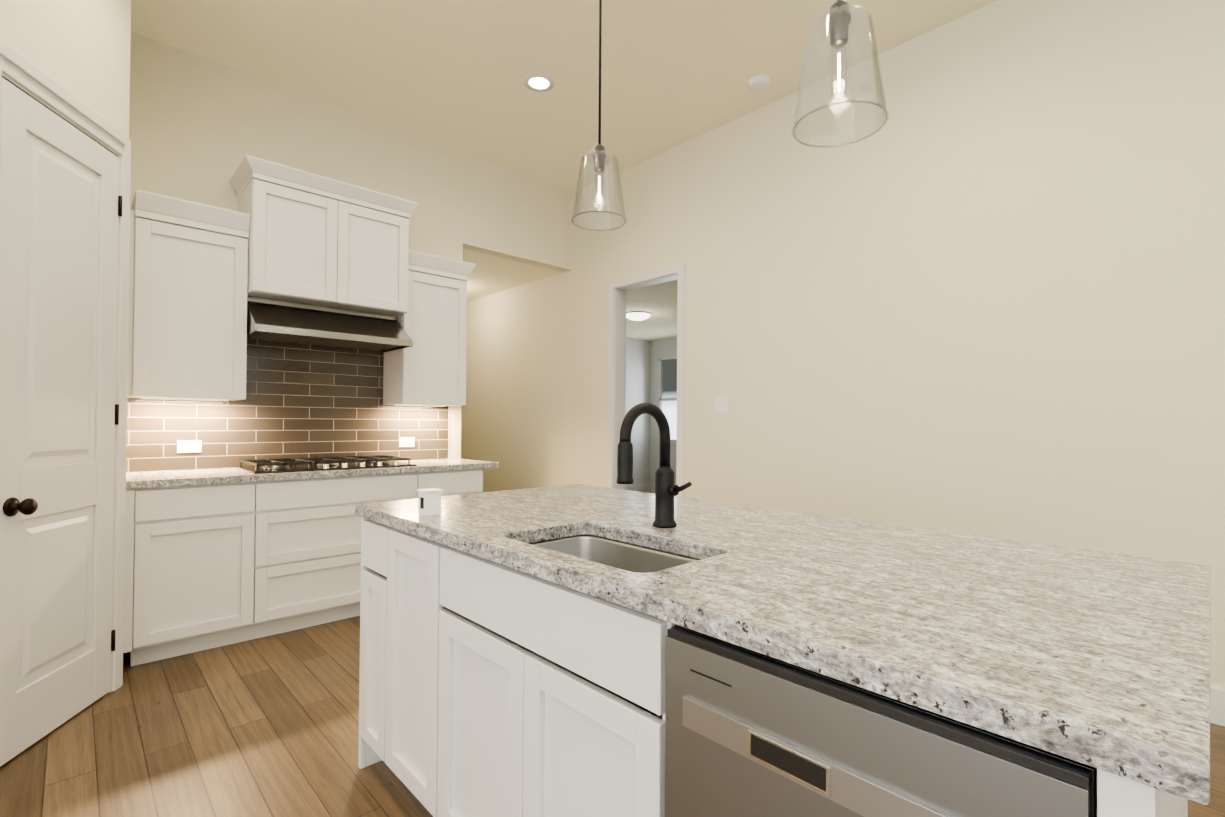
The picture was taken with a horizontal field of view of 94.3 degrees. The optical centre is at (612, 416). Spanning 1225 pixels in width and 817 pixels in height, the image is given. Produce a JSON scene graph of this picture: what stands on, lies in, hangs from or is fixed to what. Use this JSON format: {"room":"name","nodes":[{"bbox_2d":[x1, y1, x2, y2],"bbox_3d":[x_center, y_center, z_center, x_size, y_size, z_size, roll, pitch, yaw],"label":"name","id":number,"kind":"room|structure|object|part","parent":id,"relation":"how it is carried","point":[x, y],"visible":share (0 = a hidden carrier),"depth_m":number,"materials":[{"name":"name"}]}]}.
{"room":"kitchen","nodes":[
{"label":"kitchen","id":0,"kind":"room"},
{"bbox_2d":[0,0,571,629],"bbox_3d":[-2.884,-0.465,3.057,6.720,3.370,0.120,1,-1,-43],"label":"wall","id":1,"kind":"structure","parent":0,"point":[189,120],"depth_m":4.16,"materials":[{"name":"beige paint"}]},
{"bbox_2d":[0,77,121,766],"bbox_3d":[-2.132,0.027,2.235,0.104,2.364,0.625,1,-1,-11],"label":"pantry door","id":2,"kind":"structure","parent":1,"relation":"in","point":[59,176],"depth_m":2.18,"materials":[{"name":"white wood"}]},
{"bbox_3d":[-2.070,0.317,1.992,0.068,0.066,0.066,1,-1,-11],"label":"pantry door knob","id":3,"kind":"part","parent":2,"relation":"part of","materials":[{"name":"brown metal"}]},
{"bbox_3d":[-2.208,0.026,2.523,0.022,2.020,0.020,1,-1,-43],"label":"pantry door hinges","id":4,"kind":"part","parent":2,"relation":"part of","materials":[{"name":"black metal"}]},
{"bbox_2d":[0,39,130,692],"bbox_3d":[-2.189,-0.024,2.175,0.142,2.480,0.816,1,-1,-11],"label":"door frame","id":5,"kind":"structure","parent":1,"relation":"attached to","point":[17,67],"depth_m":2.53,"materials":[{"name":"white wood"}]},
{"bbox_2d":[127,189,250,400],"bbox_3d":[-2.387,-0.623,3.171,0.546,1.056,0.382,1,-1,-43],"label":"upper cabinet","id":6,"kind":"object","parent":1,"relation":"attached to","point":[187,309],"visible":0.96,"depth_m":3.06,"materials":[{"name":"white wood"}]},
{"bbox_2d":[126,339,449,471],"bbox_3d":[-2.005,-0.196,3.801,1.980,1.030,0.008,1,-1,-43],"label":"tile backsplash","id":7,"kind":"structure","parent":1,"relation":"attached to","point":[304,401],"depth_m":3.71,"materials":[{"name":"brown tile"}]},
{"bbox_2d":[177,440,201,452],"bbox_3d":[-2.484,0.176,3.336,0.116,0.072,0.007,1,-1,-43],"label":"outlet","id":8,"kind":"object","parent":7,"relation":"attached to","point":[186,446],"depth_m":3.33,"materials":[{"name":"white plastic"}]},
{"bbox_2d":[399,437,414,446],"bbox_3d":[-1.533,0.191,4.237,0.116,0.072,0.007,1,-1,-43],"label":"outlet","id":9,"kind":"object","parent":7,"relation":"attached to","point":[403,441],"depth_m":4.23,"materials":[{"name":"white plastic"}]},
{"bbox_2d":[229,155,418,315],"bbox_3d":[-1.827,-1.072,3.647,0.996,0.740,0.466,1,-1,-43],"label":"upper cabinet","id":10,"kind":"object","parent":1,"relation":"attached to","point":[316,239],"visible":0.92,"depth_m":3.46,"materials":[{"name":"white wood"}]},
{"bbox_2d":[247,296,412,352],"bbox_3d":[-1.819,-0.583,3.629,0.898,0.233,0.500,1,-1,-43],"label":"range hood","id":11,"kind":"object","parent":10,"relation":"attached to","point":[283,321],"visible":0.94,"depth_m":3.50,"materials":[{"name":"silver metal"}]},
{"bbox_2d":[383,249,474,406],"bbox_3d":[-1.340,-0.605,4.165,0.522,1.056,0.382,1,-1,-43],"label":"upper cabinet","id":12,"kind":"object","parent":1,"relation":"attached to","point":[428,368],"visible":0.73,"depth_m":4.04,"materials":[{"name":"white wood"}]},
{"bbox_2d":[131,0,997,340],"bbox_3d":[0.105,-1.817,2.865,10.820,0.830,12.520,1,-1,-43],"label":"ceiling","id":13,"kind":"structure","parent":0,"point":[451,74],"depth_m":3.41,"materials":[{"name":"beige paint"}]},
{"bbox_2d":[524,73,553,91],"bbox_3d":[-0.467,-2.134,3.619,0.194,0.026,0.194,1,-1,-43],"label":"recessed light","id":14,"kind":"object","parent":13,"relation":"in","point":[537,82],"visible":1,"depth_m":3.61,"materials":[{"name":"white"}]},
{"bbox_2d":[571,0,626,230],"bbox_3d":[-0.045,-1.429,2.107,0.206,1.422,0.206,1,-1,-43],"label":"pendant light","id":15,"kind":"object","parent":13,"relation":"hanging from","point":[598,155],"visible":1,"depth_m":2.10,"materials":[{"name":"clear glass"}]},
{"bbox_3d":[-0.045,-1.461,2.107,0.130,1.358,0.130,1,-1,-43],"label":"cord","id":16,"kind":"part","parent":15,"relation":"part of","materials":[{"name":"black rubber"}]},
{"bbox_2d":[626,311,650,320],"bbox_3d":[0.329,-1.309,7.473,0.360,0.084,0.360,1,-1,-43],"label":"flush-mount ceiling light","id":17,"kind":"object","parent":13,"relation":"attached to","point":[637,315],"visible":0.94,"depth_m":7.36,"materials":[{"name":"white glass"}]},
{"bbox_2d":[748,75,769,90],"bbox_3d":[0.925,-2.101,3.590,0.140,0.034,0.140,1,-1,-43],"label":"smoke detector","id":18,"kind":"object","parent":13,"relation":"attached to","point":[758,82],"visible":1,"depth_m":3.56,"materials":[{"name":"white plastic"}]},
{"bbox_2d":[792,0,888,147],"bbox_3d":[0.521,-1.402,1.303,0.206,1.484,0.206,1,-1,-43],"label":"pendant light","id":19,"kind":"object","parent":13,"relation":"hanging from","point":[839,19],"visible":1,"depth_m":1.28,"materials":[{"name":"clear glass"}]},
{"bbox_3d":[0.522,-1.434,1.303,0.130,1.420,0.130,1,-1,-43],"label":"cord","id":20,"kind":"part","parent":19,"relation":"part of","materials":[{"name":"silver metal"}]},
{"bbox_2d":[0,616,1224,816],"bbox_3d":[-1.341,1.244,1.482,6.893,0.060,12.520,1,-1,-43],"label":"floor","id":21,"kind":"structure","parent":0,"point":[267,726],"depth_m":2.09,"materials":[{"name":"brown wood"}]},
{"bbox_2d":[123,482,258,665],"bbox_3d":[-2.327,0.797,3.082,0.546,0.856,0.597,1,-1,-43],"label":"base cabinet","id":22,"kind":"object","parent":21,"relation":"on","point":[209,566],"depth_m":2.87,"materials":[{"name":"white wood"}]},
{"bbox_2d":[259,472,430,637],"bbox_3d":[-1.798,0.805,3.583,1.032,0.856,0.597,1,-1,-43],"label":"base cabinet","id":23,"kind":"object","parent":21,"relation":"on","point":[310,529],"depth_m":3.27,"materials":[{"name":"white wood"}]},
{"bbox_2d":[126,458,498,488],"bbox_3d":[-1.771,0.338,3.602,2.056,0.038,0.613,1,-1,-43],"label":"countertop","id":24,"kind":"structure","parent":23,"relation":"on","point":[156,479],"depth_m":3.17,"materials":[{"name":"stone"}]},
{"bbox_2d":[235,455,415,473],"bbox_3d":[-1.786,0.293,3.579,0.910,0.050,0.500,1,-1,-43],"label":"cooktop","id":25,"kind":"object","parent":24,"relation":"in","point":[281,465],"visible":1,"depth_m":3.47,"materials":[{"name":"black metal"}]},
{"bbox_2d":[358,517,373,768],"bbox_3d":[-0.434,0.791,2.214,0.967,0.876,0.289,1,-1,-43],"label":"base cabinet","id":26,"kind":"object","parent":21,"relation":"on","point":[366,672],"depth_m":1.94,"materials":[{"name":"white wood"}]},
{"bbox_2d":[419,469,482,495],"bbox_3d":[-1.294,0.814,4.062,0.480,0.856,0.597,1,-1,-43],"label":"base cabinet","id":27,"kind":"object","parent":21,"relation":"on","point":[453,482],"depth_m":3.88,"materials":[{"name":"white wood"}]},
{"bbox_2d":[370,521,621,816],"bbox_3d":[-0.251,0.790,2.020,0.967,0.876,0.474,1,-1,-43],"label":"base cabinet","id":28,"kind":"object","parent":21,"relation":"on","point":[487,688],"depth_m":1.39,"materials":[{"name":"white wood"}]},
{"bbox_2d":[355,484,1210,804],"bbox_3d":[0.179,0.331,1.604,1.027,0.038,2.080,1,-1,-43],"label":"countertop","id":29,"kind":"structure","parent":28,"relation":"on","point":[1097,660],"depth_m":0.93,"materials":[{"name":"stone"}]},
{"bbox_2d":[417,488,442,515],"bbox_3d":[-0.576,0.269,1.793,0.060,0.078,0.060,1,-1,-43],"label":"box","id":30,"kind":"object","parent":29,"relation":"on","point":[429,501],"visible":1,"depth_m":1.77,"materials":[{"name":"white plastic"}]},
{"bbox_2d":[502,535,699,620],"bbox_3d":[-0.011,0.453,1.393,0.360,0.210,0.575,1,-1,-43],"label":"sink","id":31,"kind":"object","parent":29,"relation":"in","point":[623,555],"visible":0.02,"depth_m":1.58,"materials":[{"name":"silver metal"}]},
{"bbox_2d":[617,402,691,527],"bbox_3d":[0.117,0.136,1.549,0.218,0.350,0.130,1,-1,-43],"label":"faucet","id":32,"kind":"object","parent":29,"relation":"on","point":[667,489],"visible":1,"depth_m":1.59,"materials":[{"name":"black metal"}]},
{"bbox_2d":[622,607,1187,816],"bbox_3d":[0.621,0.787,1.101,0.967,0.876,0.674,1,-1,-43],"label":"base cabinet","id":33,"kind":"object","parent":21,"relation":"on","point":[643,636],"depth_m":0.99,"materials":[{"name":"white wood"}]},
{"bbox_2d":[665,625,1096,816],"bbox_3d":[0.485,0.775,0.955,0.591,0.824,0.556,1,-1,-43],"label":"dishwasher","id":34,"kind":"object","parent":33,"relation":"in","point":[749,733],"visible":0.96,"depth_m":0.76,"materials":[{"name":"grey metal"}]},
{"bbox_2d":[568,0,1224,689],"bbox_3d":[1.169,-0.430,3.787,0.120,3.370,12.640,1,-1,-43],"label":"wall","id":35,"kind":"structure","parent":0,"point":[974,284],"depth_m":2.98,"materials":[{"name":"beige paint"}]},
{"bbox_2d":[625,483,649,491],"bbox_3d":[-0.737,1.219,8.605,3.787,0.145,0.016,1,-1,-43],"label":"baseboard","id":36,"kind":"structure","parent":35,"relation":"attached to","point":[641,487],"depth_m":9.73,"materials":[{"name":"white"}]},
{"bbox_2d":[607,263,684,496],"bbox_3d":[0.304,0.044,4.691,0.156,2.430,0.839,1,-1,-43],"label":"door frame","id":37,"kind":"structure","parent":35,"relation":"attached to","point":[618,289],"depth_m":4.90,"materials":[{"name":"white wood"}]},
{"bbox_2d":[650,484,654,491],"bbox_3d":[2.505,1.235,7.957,0.016,0.145,5.420,1,-1,-43],"label":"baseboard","id":38,"kind":"structure","parent":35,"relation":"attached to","point":[652,486],"depth_m":9.85,"materials":[{"name":"white"}]},
{"bbox_2d":[656,356,676,443],"bbox_3d":[1.125,-0.276,9.479,0.100,1.480,0.980,1,-1,-43],"label":"room window","id":39,"kind":"structure","parent":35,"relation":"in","point":[668,386],"depth_m":9.69,"materials":[{"name":"white glass"}]},
{"bbox_2d":[715,397,727,412],"bbox_3d":[0.783,-0.083,4.094,0.008,0.116,0.116,1,-1,-43],"label":"light switch","id":40,"kind":"object","parent":35,"relation":"attached to","point":[721,404],"visible":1,"depth_m":4.09,"materials":[{"name":"white plastic"}]},
{"bbox_2d":[1210,687,1224,726],"bbox_3d":[2.956,1.175,1.775,0.019,0.145,7.031,1,-1,-43],"label":"baseboard","id":41,"kind":"structure","parent":35,"relation":"attached to","point":[1217,706],"depth_m":2.30,"materials":[{"name":"white wood"}]}
]}

